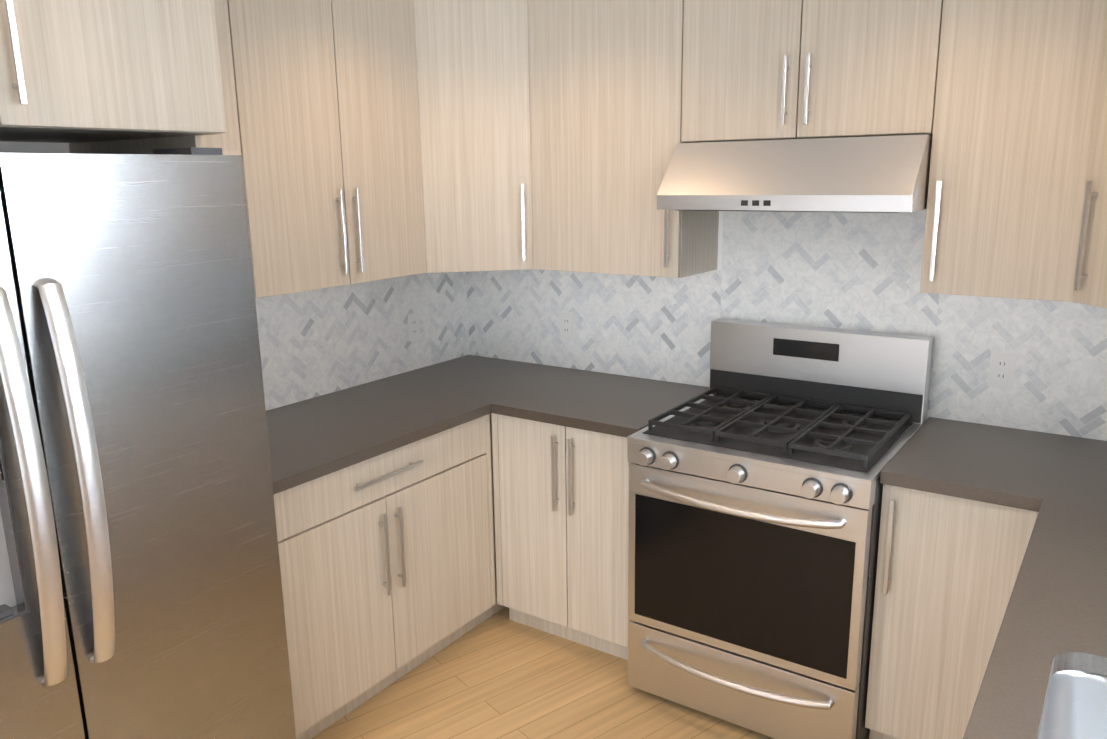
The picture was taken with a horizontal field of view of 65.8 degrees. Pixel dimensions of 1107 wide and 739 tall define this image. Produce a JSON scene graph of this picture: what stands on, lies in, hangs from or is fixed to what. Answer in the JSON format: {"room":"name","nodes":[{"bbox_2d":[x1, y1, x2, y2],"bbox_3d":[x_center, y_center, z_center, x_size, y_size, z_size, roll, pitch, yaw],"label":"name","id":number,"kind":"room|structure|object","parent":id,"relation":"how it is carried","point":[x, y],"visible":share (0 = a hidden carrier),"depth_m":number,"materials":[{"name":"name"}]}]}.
{"room":"kitchen","nodes":[
{"label":"kitchen","id":0,"kind":"room"},
{"bbox_2d":[0,142,468,343],"bbox_3d":[-2.132,0.140,1.505,0.100,2.570,6.200,8,16,34],"label":"wall","id":1,"kind":"structure","parent":0,"point":[23,147],"depth_m":2.33,"materials":[{"name":"white paint"}]},
{"bbox_2d":[0,0,225,153],"bbox_3d":[-1.332,0.096,1.937,0.728,2.440,1.034,8,16,34],"label":"upper cabinet","id":2,"kind":"object","parent":1,"relation":"attached to","point":[111,76],"visible":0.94,"depth_m":1.81,"materials":[{"name":"brown wood"}]},
{"bbox_2d":[197,0,264,297],"bbox_3d":[-1.128,-0.724,2.435,0.328,1.070,0.302,8,16,34],"label":"upper cabinet","id":3,"kind":"object","parent":1,"relation":"attached to","point":[235,141],"depth_m":2.45,"materials":[{"name":"brown wood"}]},
{"bbox_2d":[237,0,424,296],"bbox_3d":[-0.828,-0.826,2.861,0.328,1.070,0.759,8,16,34],"label":"upper cabinet","id":4,"kind":"object","parent":1,"relation":"attached to","point":[371,140],"depth_m":2.76,"materials":[{"name":"brown wood"}]},
{"bbox_2d":[255,209,1106,440],"bbox_3d":[-0.372,0.232,1.347,2.996,0.809,4.298,8,16,34],"label":"backsplash","id":5,"kind":"structure","parent":1,"relation":"attached to","point":[851,271],"depth_m":3.10,"materials":[{"name":"tile"}]},
{"bbox_2d":[407,312,420,341],"bbox_3d":[-0.592,-0.180,3.634,0.005,0.116,0.072,8,16,34],"label":"electrical outlet","id":6,"kind":"object","parent":5,"relation":"attached to","point":[413,320],"depth_m":3.63,"materials":[{"name":"white plastic"}]},
{"bbox_2d":[559,311,573,339],"bbox_3d":[0.055,-0.186,3.617,0.072,0.116,0.005,8,16,34],"label":"electrical outlet","id":7,"kind":"object","parent":5,"relation":"attached to","point":[566,319],"depth_m":3.61,"materials":[{"name":"white plastic"}]},
{"bbox_2d":[987,351,1016,388],"bbox_3d":[1.417,0.002,2.704,0.072,0.116,0.005,8,16,34],"label":"electrical outlet","id":8,"kind":"object","parent":5,"relation":"attached to","point":[1001,369],"depth_m":2.70,"materials":[{"name":"white plastic"}]},
{"bbox_2d":[311,607,869,738],"bbox_3d":[-0.833,1.593,0.940,3.200,0.050,6.200,8,16,34],"label":"floor","id":9,"kind":"structure","parent":0,"point":[499,674],"depth_m":2.88,"materials":[{"name":"brown wood"}]},
{"bbox_2d":[0,147,295,738],"bbox_3d":[-1.262,0.414,1.961,0.834,1.783,0.982,8,16,34],"label":"fridge","id":10,"kind":"object","parent":9,"relation":"on","point":[141,594],"visible":1,"depth_m":1.84,"materials":[{"name":"silver metal"}]},
{"bbox_2d":[274,413,501,738],"bbox_3d":[-0.777,0.648,2.988,0.608,0.880,1.059,8,16,34],"label":"base cabinet","id":11,"kind":"object","parent":9,"relation":"on","point":[388,567],"depth_m":2.78,"materials":[{"name":"brown wood"}]},
{"bbox_2d":[491,413,630,659],"bbox_3d":[0.206,0.558,3.317,0.629,0.880,0.608,8,16,34],"label":"base cabinet","id":12,"kind":"object","parent":9,"relation":"on","point":[561,493],"depth_m":3.07,"materials":[{"name":"brown wood"}]},
{"bbox_2d":[627,318,933,738],"bbox_3d":[0.724,0.504,2.822,0.750,1.190,0.761,8,16,34],"label":"range","id":13,"kind":"object","parent":9,"relation":"on","point":[756,487],"visible":1,"depth_m":2.63,"materials":[{"name":"silver metal"}]},
{"bbox_2d":[865,484,1038,738],"bbox_3d":[1.264,0.704,2.608,0.412,0.880,0.608,8,16,34],"label":"base cabinet","id":14,"kind":"object","parent":9,"relation":"on","point":[948,568],"depth_m":2.37,"materials":[{"name":"brown wood"}]},
{"bbox_3d":[0.622,1.113,0.859,0.613,0.879,4.297,8,16,34],"label":"base cabinet","id":15,"kind":"object","parent":9,"relation":"on","visible":0},
{"bbox_2d":[266,355,1106,738],"bbox_3d":[-0.368,0.531,1.416,2.996,0.035,4.298,8,16,34],"label":"countertop","id":16,"kind":"structure","parent":15,"relation":"on","point":[1054,617],"depth_m":2.47,"materials":[{"name":"stone"}]},
{"bbox_2d":[1038,670,1106,738],"bbox_3d":[0.844,0.700,1.116,0.470,0.192,0.770,8,16,34],"label":"sink","id":17,"kind":"object","parent":16,"relation":"in","point":[1076,705],"visible":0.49,"depth_m":1.48,"materials":[{"name":"silver metal"}]},
{"bbox_2d":[466,211,722,333],"bbox_3d":[0.873,-0.269,3.094,2.970,2.570,0.100,8,16,34],"label":"wall","id":18,"kind":"structure","parent":0,"point":[720,228],"depth_m":3.16,"materials":[{"name":"white paint"}]},
{"bbox_2d":[413,0,532,272],"bbox_3d":[-0.285,-0.892,3.115,0.295,1.066,0.296,8,16,34],"label":"upper cabinet","id":19,"kind":"object","parent":18,"relation":"attached to","point":[473,99],"depth_m":3.11,"materials":[{"name":"brown wood"}]},
{"bbox_2d":[528,0,718,277],"bbox_3d":[0.257,-0.898,3.107,0.612,1.070,0.328,8,16,34],"label":"upper cabinet","id":20,"kind":"object","parent":18,"relation":"attached to","point":[606,77],"depth_m":2.98,"materials":[{"name":"brown wood"}]},
{"bbox_2d":[684,0,947,142],"bbox_3d":[0.828,-1.038,2.672,0.774,0.620,0.328,8,16,34],"label":"upper cabinet","id":21,"kind":"object","parent":18,"relation":"attached to","point":[754,70],"depth_m":2.54,"materials":[{"name":"brown wood"}]},
{"bbox_2d":[657,134,932,212],"bbox_3d":[0.784,-0.614,2.696,0.769,0.211,0.498,8,16,34],"label":"range hood","id":22,"kind":"object","parent":21,"relation":"attached to","point":[879,174],"visible":0.94,"depth_m":2.50,"materials":[{"name":"silver metal"}]},
{"bbox_2d":[920,0,1106,301],"bbox_3d":[1.311,-0.753,2.400,0.388,1.070,0.328,8,16,34],"label":"upper cabinet","id":23,"kind":"object","parent":18,"relation":"attached to","point":[997,99],"depth_m":2.29,"materials":[{"name":"brown wood"}]},
{"bbox_2d":[1072,21,1106,307],"bbox_3d":[1.510,-0.624,1.825,0.612,1.070,1.078,8,16,34],"label":"upper cabinet","id":24,"kind":"object","parent":18,"relation":"attached to","point":[1090,284],"visible":0.98,"depth_m":2.18,"materials":[{"name":"brown wood"}]}
]}

